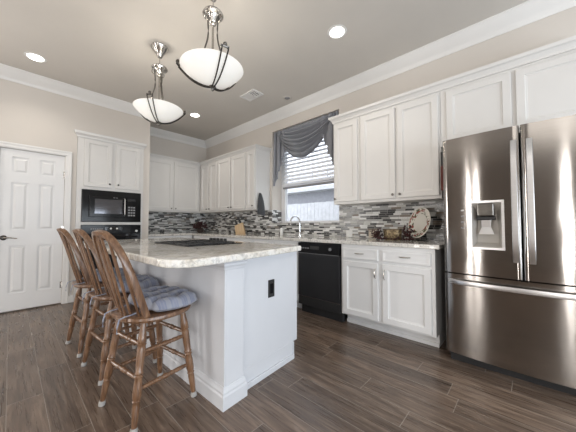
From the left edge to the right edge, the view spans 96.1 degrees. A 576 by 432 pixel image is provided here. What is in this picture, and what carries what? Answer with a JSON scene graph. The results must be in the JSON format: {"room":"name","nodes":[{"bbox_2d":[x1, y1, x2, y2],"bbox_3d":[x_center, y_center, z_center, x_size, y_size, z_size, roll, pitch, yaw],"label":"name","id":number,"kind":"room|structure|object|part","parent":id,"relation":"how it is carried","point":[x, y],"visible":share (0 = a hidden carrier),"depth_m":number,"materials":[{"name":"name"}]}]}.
{"room":"kitchen","nodes":[
{"label":"kitchen","id":0,"kind":"room"},
{"bbox_2d":[0,78,149,312],"bbox_3d":[-4.576,-0.339,2.633,0.830,3.026,5.600,-2,-3,43],"label":"wall","id":1,"kind":"structure","parent":0,"point":[29,115],"depth_m":3.60,"materials":[{"name":"beige paint"}]},
{"bbox_2d":[0,147,64,311],"bbox_3d":[-3.316,0.171,3.362,0.093,2.019,0.612,-2,-3,43],"label":"door","id":2,"kind":"structure","parent":1,"relation":"in","point":[31,183],"depth_m":3.35,"materials":[{"name":"white paint"}]},
{"bbox_3d":[-3.416,0.670,3.265,0.010,0.600,0.155,-2,-3,43],"label":"panel","id":3,"kind":"part","parent":2,"relation":"part of","materials":[{"name":"white paint"}]},
{"bbox_3d":[-3.416,-0.122,3.292,0.010,0.605,0.155,-2,-3,43],"label":"panel","id":4,"kind":"part","parent":2,"relation":"part of","materials":[{"name":"white paint"}]},
{"bbox_3d":[-3.416,-0.644,3.309,0.010,0.210,0.155,-2,-3,43],"label":"panel","id":5,"kind":"part","parent":2,"relation":"part of","materials":[{"name":"white paint"}]},
{"bbox_3d":[-3.244,0.676,3.450,0.010,0.600,0.155,-2,-3,43],"label":"panel","id":6,"kind":"part","parent":2,"relation":"part of","materials":[{"name":"white paint"}]},
{"bbox_3d":[-3.244,-0.116,3.476,0.010,0.605,0.155,-2,-3,43],"label":"panel","id":7,"kind":"part","parent":2,"relation":"part of","materials":[{"name":"white paint"}]},
{"bbox_3d":[-3.244,-0.638,3.494,0.010,0.210,0.155,-2,-3,43],"label":"panel","id":8,"kind":"part","parent":2,"relation":"part of","materials":[{"name":"white paint"}]},
{"bbox_2d":[0,141,71,303],"bbox_3d":[-3.309,0.143,3.351,0.026,2.110,0.750,-2,-3,43],"label":"trim","id":9,"kind":"structure","parent":1,"relation":"attached to","point":[68,155],"depth_m":3.58,"materials":[{"name":"white paint"}]},
{"bbox_2d":[68,295,72,302],"bbox_3d":[-3.039,1.157,3.616,0.014,0.100,0.055,-2,-3,43],"label":"baseboard","id":10,"kind":"structure","parent":1,"relation":"attached to","point":[70,297],"depth_m":3.61,"materials":[{"name":"white paint"}]},
{"bbox_2d":[150,135,205,237],"bbox_3d":[-4.433,-0.309,3.543,0.200,3.026,7.128,-2,-3,43],"label":"wall","id":11,"kind":"structure","parent":0,"point":[160,146],"depth_m":5.61,"materials":[{"name":"beige paint"}]},
{"bbox_2d":[149,157,199,212],"bbox_3d":[-2.425,-0.595,5.285,0.378,1.037,1.195,-2,-3,43],"label":"upper cabinet","id":12,"kind":"object","parent":11,"relation":"attached to","point":[174,186],"visible":0.87,"depth_m":5.20,"materials":[{"name":"white paint"}]},
{"bbox_3d":[-2.505,-0.605,4.977,0.020,0.977,0.575,-2,-3,43],"label":"door","id":13,"kind":"part","parent":12,"relation":"part of","materials":[{"name":"white paint"}]},
{"bbox_3d":[-2.110,-0.591,5.401,0.020,0.977,0.535,-2,-3,43],"label":"door","id":14,"kind":"part","parent":12,"relation":"part of","materials":[{"name":"white paint"}]},
{"bbox_2d":[148,212,205,232],"bbox_3d":[-2.451,0.140,5.503,0.010,0.430,1.516,-2,-3,43],"label":"backsplash","id":15,"kind":"structure","parent":11,"relation":"attached to","point":[159,222],"depth_m":5.51,"materials":[{"name":"tile"}]},
{"bbox_2d":[0,0,528,139],"bbox_3d":[-1.123,-1.997,0.585,9.150,0.150,7.628,-2,-3,43],"label":"ceiling","id":16,"kind":"structure","parent":0,"point":[282,48],"depth_m":2.73,"materials":[{"name":"beige paint"}]},
{"bbox_2d":[24,52,46,62],"bbox_3d":[-2.928,-1.836,3.001,0.194,0.008,0.194,-2,-3,43],"label":"recessed light","id":17,"kind":"object","parent":16,"relation":"in","point":[33,56],"visible":1,"depth_m":2.99,"materials":[{"name":"white paint"}]},
{"bbox_2d":[133,42,185,125],"bbox_3d":[-1.383,-1.411,2.802,0.516,0.869,0.525,1,-2,-19],"label":"pendant lamp","id":18,"kind":"object","parent":16,"relation":"hanging from","point":[158,111],"visible":1,"depth_m":2.75,"materials":[{"name":"glass"}]},
{"bbox_3d":[-1.479,-1.356,2.786,0.098,0.463,0.013,1,-2,-19],"label":"hanger arm","id":19,"kind":"part","parent":18,"relation":"part of","materials":[{"name":"grey metal"}]},
{"bbox_3d":[-1.401,-1.091,2.804,0.490,0.139,0.490,1,-2,-19],"label":"lamp shade","id":20,"kind":"part","parent":18,"relation":"part of","materials":[{"name":"white"}]},
{"bbox_3d":[-1.401,-1.306,2.811,0.044,0.430,0.042,1,-2,-19],"label":"stem","id":21,"kind":"part","parent":18,"relation":"part of","materials":[{"name":"silver metal"}]},
{"bbox_3d":[-1.339,-1.357,2.759,0.098,0.463,0.013,-2,-3,41],"label":"hanger arm","id":22,"kind":"part","parent":18,"relation":"part of","materials":[{"name":"grey metal"}]},
{"bbox_2d":[189,113,200,116],"bbox_3d":[-1.646,-1.784,4.580,0.194,0.008,0.194,-2,-3,43],"label":"recessed light","id":23,"kind":"object","parent":16,"relation":"in","point":[190,114],"visible":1,"depth_m":4.57,"materials":[{"name":"white paint"}]},
{"bbox_2d":[176,0,242,91],"bbox_3d":[-0.586,-1.435,2.087,0.525,0.869,0.516,-2,-3,45],"label":"pendant lamp","id":24,"kind":"object","parent":16,"relation":"hanging from","point":[212,69],"visible":1,"depth_m":1.99,"materials":[{"name":"glass"}]},
{"bbox_3d":[-0.665,-1.381,2.030,0.013,0.463,0.098,-2,-3,45],"label":"hanger arm","id":25,"kind":"part","parent":24,"relation":"part of","materials":[{"name":"grey metal"}]},
{"bbox_3d":[-0.607,-1.115,2.079,0.490,0.139,0.490,-2,-3,45],"label":"lamp shade","id":26,"kind":"part","parent":24,"relation":"part of","materials":[{"name":"white"}]},
{"bbox_3d":[-0.607,-1.330,2.086,0.042,0.430,0.044,-2,-3,45],"label":"stem","id":27,"kind":"part","parent":24,"relation":"part of","materials":[{"name":"silver metal"}]},
{"bbox_3d":[-0.528,-1.380,2.067,0.098,0.463,0.013,-1,-2,15],"label":"hanger arm","id":28,"kind":"part","parent":24,"relation":"part of","materials":[{"name":"grey metal"}]},
{"bbox_2d":[240,89,263,100],"bbox_3d":[-0.547,-1.806,3.878,0.320,0.012,0.200,-2,-3,43],"label":"ceiling vent","id":29,"kind":"object","parent":16,"relation":"in","point":[252,94],"visible":1,"depth_m":3.87,"materials":[{"name":"metal"}]},
{"bbox_3d":[-0.587,-1.805,3.915,0.150,0.006,0.150,-2,-3,43],"label":"damper plate","id":30,"kind":"part","parent":29,"relation":"part of","materials":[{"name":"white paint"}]},
{"bbox_2d":[282,95,291,99],"bbox_3d":[-0.012,-1.799,3.953,0.150,0.020,0.150,-2,-3,43],"label":"recessed light","id":31,"kind":"object","parent":16,"relation":"in","point":[286,97],"visible":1,"depth_m":3.93,"materials":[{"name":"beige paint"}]},
{"bbox_2d":[327,25,346,38],"bbox_3d":[0.494,-1.849,2.606,0.194,0.008,0.194,-2,-3,43],"label":"recessed light","id":32,"kind":"object","parent":16,"relation":"in","point":[336,31],"visible":1,"depth_m":2.59,"materials":[{"name":"white paint"}]},
{"bbox_2d":[0,299,575,431],"bbox_3d":[-1.123,1.163,0.480,9.150,0.120,7.628,-2,-3,43],"label":"floor","id":33,"kind":"structure","parent":0,"point":[345,376],"depth_m":1.68,"materials":[{"name":"brown wood"}]},
{"bbox_2d":[56,228,128,357],"bbox_3d":[-1.779,0.637,2.364,0.444,1.060,0.535,-2,-2,39],"label":"bar stool","id":34,"kind":"object","parent":33,"relation":"on","point":[65,236],"visible":0.53,"depth_m":2.20,"materials":[{"name":"brown wood"}]},
{"bbox_3d":[-1.964,0.882,2.383,0.115,0.527,0.049,1,-2,-15],"label":"leg","id":35,"kind":"part","parent":34,"relation":"part of","materials":[{"name":"brown wood"}]},
{"bbox_3d":[-1.713,0.875,2.179,0.049,0.527,0.115,0,-2,3],"label":"leg","id":36,"kind":"part","parent":34,"relation":"part of","materials":[{"name":"brown wood"}]},
{"bbox_3d":[-1.741,0.609,2.411,0.444,0.034,0.416,-2,-2,39],"label":"seat","id":37,"kind":"part","parent":34,"relation":"part of","materials":[{"name":"brown wood"}]},
{"bbox_2d":[66,268,124,289],"bbox_3d":[-1.744,0.588,2.408,0.458,0.156,0.466,-2,-2,39],"label":"seat cushion","id":38,"kind":"object","parent":34,"relation":"on","point":[121,269],"visible":0.18,"depth_m":2.32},
{"bbox_3d":[-1.524,0.883,2.411,0.101,0.526,0.048,0,-2,0],"label":"leg","id":39,"kind":"part","parent":34,"relation":"part of","materials":[{"name":"brown wood"}]},
{"bbox_2d":[73,129,146,301],"bbox_3d":[-2.937,0.009,4.186,0.699,2.432,0.950,-2,-3,43],"label":"tall cabinet","id":40,"kind":"object","parent":33,"relation":"on","point":[104,163],"visible":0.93,"depth_m":3.94,"materials":[{"name":"white paint"}]},
{"bbox_3d":[-2.832,-0.775,3.868,0.020,0.690,0.347,-2,-3,43],"label":"door","id":41,"kind":"part","parent":40,"relation":"part of","materials":[{"name":"white paint"}]},
{"bbox_2d":[79,225,140,277],"bbox_3d":[-2.875,0.517,4.135,0.636,0.749,0.772,-2,-3,43],"label":"wall oven","id":42,"kind":"object","parent":40,"relation":"in","point":[120,232],"visible":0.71,"depth_m":3.99,"materials":[{"name":"black metal"}]},
{"bbox_3d":[-2.694,0.203,3.977,0.029,0.132,0.772,-2,-3,43],"label":"control panel","id":43,"kind":"part","parent":42,"relation":"part of","materials":[{"name":"black ceramic"}]},
{"bbox_3d":[-2.661,0.323,3.944,0.054,0.022,0.681,-2,-3,43],"label":"handle","id":44,"kind":"part","parent":42,"relation":"part of","materials":[{"name":"metal"}]},
{"bbox_3d":[-2.707,-1.172,4.011,0.065,0.082,0.950,-2,-3,43],"label":"cornice","id":45,"kind":"part","parent":40,"relation":"part of","materials":[{"name":"white paint"}]},
{"bbox_2d":[81,189,140,221],"bbox_3d":[-2.860,-0.140,4.143,0.577,0.471,0.772,-2,-3,43],"label":"microwave","id":46,"kind":"object","parent":40,"relation":"in","point":[96,205],"visible":1,"depth_m":3.94,"materials":[{"name":"black plastic"}]},
{"bbox_3d":[-2.729,-0.142,3.927,0.026,0.317,0.470,-2,-3,43],"label":"door","id":47,"kind":"part","parent":46,"relation":"part of","materials":[{"name":"glass"}]},
{"bbox_3d":[-2.515,-0.134,4.158,0.024,0.317,0.150,-2,-3,43],"label":"control panel","id":48,"kind":"part","parent":46,"relation":"part of","materials":[{"name":"plastic"}]},
{"bbox_3d":[-2.567,-0.766,4.152,0.020,0.690,0.340,-2,-3,43],"label":"door","id":49,"kind":"part","parent":40,"relation":"part of","materials":[{"name":"white paint"}]},
{"bbox_2d":[72,229,156,385],"bbox_3d":[-1.340,0.624,1.997,0.444,1.060,0.535,-1,-2,38],"label":"bar stool","id":50,"kind":"object","parent":33,"relation":"on","point":[78,233],"visible":0.66,"depth_m":1.86,"materials":[{"name":"brown wood"}]},
{"bbox_3d":[-1.526,0.870,2.013,0.115,0.527,0.049,1,-2,-16],"label":"leg","id":51,"kind":"part","parent":50,"relation":"part of","materials":[{"name":"brown wood"}]},
{"bbox_3d":[-1.271,0.863,1.814,0.049,0.527,0.115,0,-2,2],"label":"leg","id":52,"kind":"part","parent":50,"relation":"part of","materials":[{"name":"brown wood"}]},
{"bbox_3d":[-1.304,0.597,2.045,0.444,0.034,0.416,-1,-2,38],"label":"seat","id":53,"kind":"part","parent":50,"relation":"part of","materials":[{"name":"brown wood"}]},
{"bbox_2d":[82,274,159,308],"bbox_3d":[-1.307,0.575,2.041,0.458,0.156,0.466,-1,-2,38],"label":"seat cushion","id":54,"kind":"object","parent":50,"relation":"on","point":[145,281],"visible":0.47,"depth_m":2.00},
{"bbox_3d":[-1.344,0.877,2.249,0.048,0.526,0.101,0,-2,-13],"label":"leg","id":55,"kind":"part","parent":50,"relation":"part of","materials":[{"name":"brown wood"}]},
{"bbox_3d":[-1.086,0.871,2.048,0.101,0.526,0.048,0,-2,-1],"label":"leg","id":56,"kind":"part","parent":50,"relation":"part of","materials":[{"name":"brown wood"}]},
{"bbox_2d":[91,230,196,431],"bbox_3d":[-0.887,0.610,1.575,0.444,1.060,0.535,-1,-2,34],"label":"bar stool","id":57,"kind":"object","parent":33,"relation":"on","point":[144,316],"visible":0.96,"depth_m":1.46,"materials":[{"name":"brown wood"}]},
{"bbox_3d":[-1.074,0.855,1.578,0.115,0.527,0.049,1,-2,-20],"label":"leg","id":58,"kind":"part","parent":57,"relation":"part of","materials":[{"name":"brown wood"}]},
{"bbox_3d":[-0.806,0.849,1.398,0.049,0.527,0.115,0,-2,-2],"label":"leg","id":59,"kind":"part","parent":57,"relation":"part of","materials":[{"name":"brown wood"}]},
{"bbox_2d":[102,285,196,334],"bbox_3d":[-0.856,0.561,1.622,0.458,0.156,0.466,-1,-2,34],"label":"seat cushion","id":60,"kind":"object","parent":57,"relation":"on","point":[157,298],"visible":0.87,"depth_m":1.57,"materials":[{"name":"fabric"}]},
{"bbox_3d":[-0.853,0.583,1.626,0.444,0.034,0.416,-1,-2,34],"label":"seat","id":61,"kind":"part","parent":57,"relation":"part of","materials":[{"name":"brown wood"}]},
{"bbox_3d":[-0.908,0.863,1.827,0.048,0.526,0.101,1,-2,-17],"label":"leg","id":62,"kind":"part","parent":57,"relation":"part of","materials":[{"name":"brown wood"}]},
{"bbox_3d":[-0.638,0.857,1.645,0.101,0.526,0.048,0,-2,-5],"label":"leg","id":63,"kind":"part","parent":57,"relation":"part of","materials":[{"name":"brown wood"}]},
{"bbox_2d":[148,235,191,238],"bbox_3d":[-2.420,0.817,5.028,0.648,0.875,0.892,-2,-3,43],"label":"base cabinet","id":64,"kind":"object","parent":33,"relation":"on","point":[181,236],"visible":0.02,"depth_m":4.87,"materials":[{"name":"white paint"}]},
{"bbox_2d":[76,237,300,411],"bbox_3d":[-0.995,0.708,2.356,2.246,0.914,1.164,-2,-3,41],"label":"kitchen island","id":65,"kind":"object","parent":33,"relation":"on","point":[239,335],"visible":0.8,"depth_m":1.75,"materials":[{"name":"white paint"}]},
{"bbox_3d":[-1.148,0.725,2.222,2.061,0.872,0.012,-2,-3,41],"label":"seating panel","id":66,"kind":"part","parent":65,"relation":"part of","materials":[{"name":"white paint"}]},
{"bbox_3d":[-1.094,1.099,2.256,2.079,0.125,0.189,-2,-3,41],"label":"moulding","id":67,"kind":"part","parent":65,"relation":"part of","materials":[{"name":"white paint"}]},
{"bbox_2d":[154,238,241,246],"bbox_3d":[-0.833,0.234,2.400,0.650,0.036,0.536,-2,-3,41],"label":"cooktop","id":68,"kind":"object","parent":65,"relation":"in","point":[212,241],"visible":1,"depth_m":2.27,"materials":[{"name":"black glass"}]},
{"bbox_3d":[-0.833,0.248,2.399,0.650,0.008,0.536,-2,-3,41],"label":"glass plate","id":69,"kind":"part","parent":68,"relation":"part of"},
{"bbox_3d":[-1.093,0.321,2.281,2.082,0.062,0.193,-2,-3,41],"label":"cap moulding","id":70,"kind":"part","parent":65,"relation":"part of","materials":[{"name":"white paint"}]},
{"bbox_3d":[-0.122,1.130,1.891,0.013,0.040,0.546,-2,-2,38],"label":"shoe moulding","id":71,"kind":"part","parent":65,"relation":"part of","materials":[{"name":"white paint"}]},
{"bbox_2d":[268,279,273,297],"bbox_3d":[-0.122,0.535,1.913,0.009,0.128,0.066,-2,-2,39],"label":"power outlet","id":72,"kind":"object","parent":65,"relation":"attached to","point":[270,282],"visible":1,"depth_m":1.90,"materials":[{"name":"black plastic"}]},
{"bbox_2d":[194,235,253,241],"bbox_3d":[-1.003,0.806,4.712,1.878,0.875,0.666,-2,-3,43],"label":"base cabinet","id":73,"kind":"object","parent":33,"relation":"on","point":[195,236],"visible":0.03,"depth_m":4.31,"materials":[{"name":"white paint"}]},
{"bbox_2d":[254,239,301,307],"bbox_3d":[0.007,0.775,3.772,0.878,0.875,0.666,-2,-3,43],"label":"base cabinet","id":74,"kind":"object","parent":33,"relation":"on","point":[299,305],"visible":0.08,"depth_m":3.42,"materials":[{"name":"white paint"}]},
{"bbox_2d":[298,242,344,321],"bbox_3d":[0.548,0.761,3.256,0.606,0.868,0.632,-2,-3,43],"label":"dishwasher","id":75,"kind":"object","parent":33,"relation":"on","point":[319,264],"visible":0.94,"depth_m":3.01,"materials":[{"name":"black plastic"}]},
{"bbox_3d":[0.362,0.386,3.068,0.598,0.127,0.056,-2,-3,43],"label":"control panel","id":76,"kind":"part","parent":75,"relation":"part of","materials":[{"name":"plastic"}]},
{"bbox_3d":[0.364,0.713,3.059,0.598,0.520,0.050,-2,-3,43],"label":"door","id":77,"kind":"part","parent":75,"relation":"part of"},
{"bbox_3d":[0.366,1.030,3.051,0.598,0.106,0.043,-2,-3,43],"label":"kick panel","id":78,"kind":"part","parent":75,"relation":"part of","materials":[{"name":"black plastic"}]},
{"bbox_3d":[0.411,1.140,3.096,0.586,0.100,0.055,-2,-3,43],"label":"toe plate","id":79,"kind":"part","parent":75,"relation":"part of","materials":[{"name":"black plastic"}]},
{"bbox_2d":[341,244,445,347],"bbox_3d":[1.120,0.740,2.736,0.924,0.875,0.666,-2,-3,43],"label":"base cabinet","id":80,"kind":"object","parent":33,"relation":"on","point":[398,291],"visible":0.94,"depth_m":2.44,"materials":[{"name":"white paint"}]},
{"bbox_2d":[148,232,444,249],"bbox_3d":[-0.622,0.317,3.795,4.982,0.038,1.514,-2,-3,43],"label":"countertop","id":81,"kind":"structure","parent":80,"relation":"on","point":[428,244],"depth_m":3.06,"materials":[{"name":"stone"}]},
{"bbox_2d":[193,221,207,232],"bbox_3d":[-1.907,0.205,5.632,0.328,0.308,0.352,0,-2,-9],"label":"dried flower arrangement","id":82,"kind":"object","parent":81,"relation":"on","point":[198,226],"visible":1,"depth_m":5.59,"materials":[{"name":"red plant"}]},
{"bbox_2d":[235,222,245,233],"bbox_3d":[-0.881,0.224,4.775,0.194,0.213,0.100,0,-2,0],"label":"knife block","id":83,"kind":"object","parent":81,"relation":"on","point":[239,228],"visible":0.98,"depth_m":4.72,"materials":[{"name":"brown wood"}]},
{"bbox_2d":[290,216,304,235],"bbox_3d":[0.140,0.146,3.804,0.130,0.306,0.250,-2,-3,43],"label":"kitchen faucet","id":84,"kind":"object","parent":81,"relation":"on","point":[300,232],"visible":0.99,"depth_m":3.88,"materials":[{"name":"silver metal"}]},
{"bbox_3d":[0.106,0.119,3.825,0.020,0.250,0.234,-2,-3,43],"label":"spout","id":85,"kind":"part","parent":84,"relation":"part of","materials":[{"name":"silver metal"}]},
{"bbox_2d":[369,223,414,240],"bbox_3d":[1.159,0.170,2.876,0.495,0.191,0.183,-2,-3,43],"label":"garland","id":86,"kind":"object","parent":81,"relation":"on","point":[376,233],"visible":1,"depth_m":2.77,"materials":[{"name":"red plant"}]},
{"bbox_2d":[383,229,401,239],"bbox_3d":[1.173,0.207,2.906,0.219,0.122,0.124,-2,-3,43],"label":"basket","id":87,"kind":"object","parent":81,"relation":"on","point":[389,233],"visible":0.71,"depth_m":2.85,"materials":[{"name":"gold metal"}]},
{"bbox_3d":[1.396,0.167,2.757,0.139,0.188,0.098,0,-2,-11],"label":"plate stand","id":88,"kind":"object","parent":81,"relation":"on","visible":0},
{"bbox_2d":[408,207,430,237],"bbox_3d":[1.398,0.070,2.760,0.085,0.327,0.336,0,-2,-10],"label":"decorative plate","id":89,"kind":"object","parent":88,"relation":"on","point":[420,219],"visible":0.94,"depth_m":2.76,"materials":[{"name":"ceramic"}]},
{"bbox_3d":[0.746,0.396,2.695,0.397,0.110,0.020,-2,-3,43],"label":"drawer","id":90,"kind":"part","parent":80,"relation":"part of","materials":[{"name":"white paint"}]},
{"bbox_3d":[0.746,0.758,2.683,0.397,0.565,0.020,-2,-3,43],"label":"door","id":91,"kind":"part","parent":80,"relation":"part of","materials":[{"name":"white paint"}]},
{"bbox_3d":[1.079,0.386,2.385,0.430,0.110,0.020,-2,-3,43],"label":"drawer","id":92,"kind":"part","parent":80,"relation":"part of","materials":[{"name":"white paint"}]},
{"bbox_3d":[1.079,0.748,2.373,0.430,0.565,0.020,-2,-3,43],"label":"door","id":93,"kind":"part","parent":80,"relation":"part of","materials":[{"name":"white paint"}]},
{"bbox_2d":[443,114,575,395],"bbox_3d":[1.811,0.260,1.997,0.940,1.785,0.757,-2,-3,43],"label":"refrigerator","id":94,"kind":"object","parent":33,"relation":"on","point":[510,194],"visible":1,"depth_m":1.78,"materials":[{"name":"silver metal"}]},
{"bbox_2d":[440,152,442,190],"bbox_3d":[1.394,-0.393,2.292,0.057,0.350,0.145,-2,-3,43],"label":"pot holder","id":95,"kind":"object","parent":94,"relation":"attached to","point":[441,153],"visible":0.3,"depth_m":2.25,"materials":[{"name":"red fabric"}]},
{"bbox_3d":[1.363,0.070,2.016,0.014,0.357,0.088,2,-3,-40],"label":"control panel","id":96,"kind":"part","parent":94,"relation":"part of","materials":[{"name":"silver metal"}]},
{"bbox_3d":[1.460,-0.090,1.974,0.472,1.067,0.108,-2,-3,43],"label":"door","id":97,"kind":"part","parent":94,"relation":"part of","materials":[{"name":"silver metal"}]},
{"bbox_3d":[1.487,0.018,1.942,0.110,0.026,0.071,-2,-3,43],"label":"spout","id":98,"kind":"part","parent":94,"relation":"part of","materials":[{"name":"black plastic"}]},
{"bbox_3d":[1.491,0.067,1.938,0.208,0.361,0.110,-2,-3,43],"label":"dispenser frame","id":99,"kind":"part","parent":94,"relation":"part of","materials":[{"name":"silver metal"}]},
{"bbox_3d":[1.631,0.758,1.786,0.940,0.620,0.108,-2,-3,43],"label":"freezer drawer","id":100,"kind":"part","parent":94,"relation":"part of","materials":[{"name":"silver metal"}]},
{"bbox_3d":[1.590,0.502,1.751,0.894,0.032,0.107,-2,-3,43],"label":"drawer handle","id":101,"kind":"part","parent":94,"relation":"part of","materials":[{"name":"silver metal"}]},
{"bbox_3d":[1.559,-0.105,1.779,0.035,0.854,0.071,-2,-3,43],"label":"door handle","id":102,"kind":"part","parent":94,"relation":"part of","materials":[{"name":"silver metal"}]},
{"bbox_3d":[1.619,-0.104,1.724,0.035,0.852,0.071,-2,-3,43],"label":"door handle","id":103,"kind":"part","parent":94,"relation":"part of","materials":[{"name":"silver metal"}]},
{"bbox_3d":[1.806,-0.101,1.651,0.460,1.067,0.108,-2,-3,43],"label":"door","id":104,"kind":"part","parent":94,"relation":"part of","materials":[{"name":"silver metal"}]},
{"bbox_2d":[206,6,575,240],"bbox_3d":[1.387,-0.320,3.227,9.150,3.026,0.340,-2,-3,43],"label":"wall","id":105,"kind":"structure","parent":0,"point":[559,26],"depth_m":2.93,"materials":[{"name":"beige paint"}]},
{"bbox_2d":[200,160,229,212],"bbox_3d":[-1.560,-0.588,5.490,0.704,1.037,0.376,-2,-3,43],"label":"upper cabinet","id":106,"kind":"object","parent":105,"relation":"attached to","point":[209,171],"visible":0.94,"depth_m":5.37,"materials":[{"name":"white paint"}]},
{"bbox_3d":[-1.761,-0.588,5.473,0.285,0.977,0.020,-2,-3,43],"label":"door","id":107,"kind":"part","parent":106,"relation":"part of","materials":[{"name":"white paint"}]},
{"bbox_3d":[-1.518,-0.596,5.246,0.270,0.977,0.020,-2,-3,43],"label":"door","id":108,"kind":"part","parent":106,"relation":"part of","materials":[{"name":"white paint"}]},
{"bbox_2d":[217,151,253,211],"bbox_3d":[-0.965,-0.606,4.936,0.918,1.037,0.376,-2,-3,43],"label":"upper cabinet","id":109,"kind":"object","parent":105,"relation":"attached to","point":[232,170],"visible":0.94,"depth_m":4.78,"materials":[{"name":"white paint"}]},
{"bbox_3d":[-1.236,-0.605,4.984,0.430,0.977,0.020,-2,-3,43],"label":"door","id":110,"kind":"part","parent":109,"relation":"part of","materials":[{"name":"white paint"}]},
{"bbox_3d":[-0.900,-0.615,4.671,0.428,0.977,0.020,-2,-3,43],"label":"door","id":111,"kind":"part","parent":109,"relation":"part of","materials":[{"name":"white paint"}]},
{"bbox_2d":[246,148,269,210],"bbox_3d":[-0.538,-0.620,4.539,0.245,1.037,0.376,-2,-3,43],"label":"upper cabinet","id":112,"kind":"object","parent":105,"relation":"attached to","point":[258,161],"visible":0.94,"depth_m":4.45,"materials":[{"name":"white paint"}]},
{"bbox_2d":[150,144,271,165],"bbox_3d":[-1.516,-1.161,4.682,2.158,0.055,1.212,-1,-2,34],"label":"trim","id":113,"kind":"structure","parent":112,"relation":"on","point":[254,146],"depth_m":4.97,"materials":[{"name":"white paint"}]},
{"bbox_3d":[-0.639,-0.623,4.429,0.210,0.977,0.020,-2,-3,43],"label":"door","id":114,"kind":"part","parent":112,"relation":"part of","materials":[{"name":"white paint"}]},
{"bbox_2d":[257,193,264,215],"bbox_3d":[-0.458,-0.199,4.392,0.053,0.387,0.181,-2,-3,43],"label":"hanging towel","id":115,"kind":"object","parent":112,"relation":"hanging from","point":[261,208],"visible":1,"depth_m":4.37,"materials":[{"name":"grey fabric"}]},
{"bbox_2d":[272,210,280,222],"bbox_3d":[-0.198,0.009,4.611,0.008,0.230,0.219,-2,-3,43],"label":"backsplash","id":116,"kind":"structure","parent":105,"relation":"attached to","point":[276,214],"depth_m":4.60,"materials":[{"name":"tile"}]},
{"bbox_2d":[0,0,575,148],"bbox_3d":[-1.157,-1.852,0.543,8.750,0.141,7.128,-2,-3,43],"label":"trim","id":117,"kind":"structure","parent":105,"relation":"attached to","point":[530,11],"depth_m":3.26,"materials":[{"name":"white paint"}]},
{"bbox_2d":[273,110,338,185],"bbox_3d":[0.241,-1.008,4.098,1.298,0.956,0.191,-2,-3,43],"label":"window valance","id":118,"kind":"object","parent":105,"relation":"attached to","point":[300,140],"visible":0.92,"depth_m":4.05,"materials":[{"name":"fabric"}]},
{"bbox_2d":[281,139,338,222],"bbox_3d":[0.391,-0.689,4.276,1.352,1.597,0.072,-2,-3,43],"label":"window","id":119,"kind":"structure","parent":105,"relation":"in","point":[311,204],"depth_m":4.30,"materials":[{"name":"glass"}]},
{"bbox_2d":[283,140,333,188],"bbox_3d":[0.369,-0.983,4.200,1.227,0.993,0.065,-2,-3,43],"label":"window blind","id":120,"kind":"object","parent":119,"relation":"attached to","point":[292,179],"visible":0.4,"depth_m":4.20,"materials":[{"name":"grey plastic"}]},
{"bbox_3d":[0.370,-0.502,4.185,1.217,0.030,0.052,-2,-3,43],"label":"rail","id":121,"kind":"part","parent":120,"relation":"part of","materials":[{"name":"grey plastic"}]},
{"bbox_3d":[0.412,-0.997,4.287,1.182,0.881,0.006,-2,-3,43],"label":"pane","id":122,"kind":"part","parent":119,"relation":"part of","materials":[{"name":"clear glass"}]},
{"bbox_3d":[0.404,-0.212,4.252,1.182,0.581,0.006,-2,-3,43],"label":"pane","id":123,"kind":"part","parent":119,"relation":"part of","materials":[{"name":"clear glass"}]},
{"bbox_2d":[205,201,444,240],"bbox_3d":[-0.104,0.102,4.363,4.999,0.430,0.010,-2,-3,43],"label":"backsplash","id":124,"kind":"structure","parent":105,"relation":"attached to","point":[361,219],"depth_m":3.47,"materials":[{"name":"tile"}]},
{"bbox_2d":[346,230,352,236],"bbox_3d":[0.825,0.237,3.481,0.094,0.092,0.008,-2,-3,43],"label":"power outlet","id":125,"kind":"object","parent":124,"relation":"attached to","point":[349,233],"visible":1,"depth_m":3.48,"materials":[{"name":"white plastic"}]},
{"bbox_2d":[334,116,370,205],"bbox_3d":[0.811,-0.661,3.284,0.360,1.037,0.376,-2,-3,43],"label":"upper cabinet","id":126,"kind":"object","parent":105,"relation":"attached to","point":[346,133],"visible":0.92,"depth_m":3.16,"materials":[{"name":"white paint"}]},
{"bbox_3d":[0.707,-0.665,3.176,0.320,0.977,0.020,-2,-3,43],"label":"door","id":127,"kind":"part","parent":126,"relation":"part of","materials":[{"name":"white paint"}]},
{"bbox_2d":[328,35,575,124],"bbox_3d":[1.506,-1.240,2.655,2.360,0.078,0.376,-2,-3,43],"label":"trim","id":128,"kind":"structure","parent":126,"relation":"on","point":[568,44],"depth_m":2.31,"materials":[{"name":"white paint"}]},
{"bbox_2d":[360,91,443,204],"bbox_3d":[1.253,-0.675,2.873,0.844,1.037,0.376,-2,-3,43],"label":"upper cabinet","id":129,"kind":"object","parent":105,"relation":"attached to","point":[400,144],"visible":0.92,"depth_m":2.71,"materials":[{"name":"white paint"}]},
{"bbox_3d":[1.001,-0.674,2.902,0.393,0.977,0.020,-2,-3,43],"label":"door","id":130,"kind":"part","parent":129,"relation":"part of","materials":[{"name":"white paint"}]},
{"bbox_3d":[1.307,-0.684,2.618,0.388,0.977,0.020,-2,-3,43],"label":"door","id":131,"kind":"part","parent":129,"relation":"part of","materials":[{"name":"white paint"}]},
{"bbox_2d":[440,49,575,147],"bbox_3d":[1.957,-0.942,2.245,1.050,0.545,0.348,-2,-3,43],"label":"upper cabinet","id":132,"kind":"object","parent":105,"relation":"attached to","point":[544,89],"visible":0.77,"depth_m":2.13,"materials":[{"name":"white paint"}]},
{"bbox_3d":[1.669,-0.941,2.290,0.467,0.485,0.020,-2,-3,43],"label":"door","id":133,"kind":"part","parent":132,"relation":"part of","materials":[{"name":"white paint"}]},
{"bbox_3d":[2.034,-0.952,1.950,0.475,0.485,0.020,-2,-3,43],"label":"door","id":134,"kind":"part","parent":132,"relation":"part of","materials":[{"name":"white paint"}]}
]}

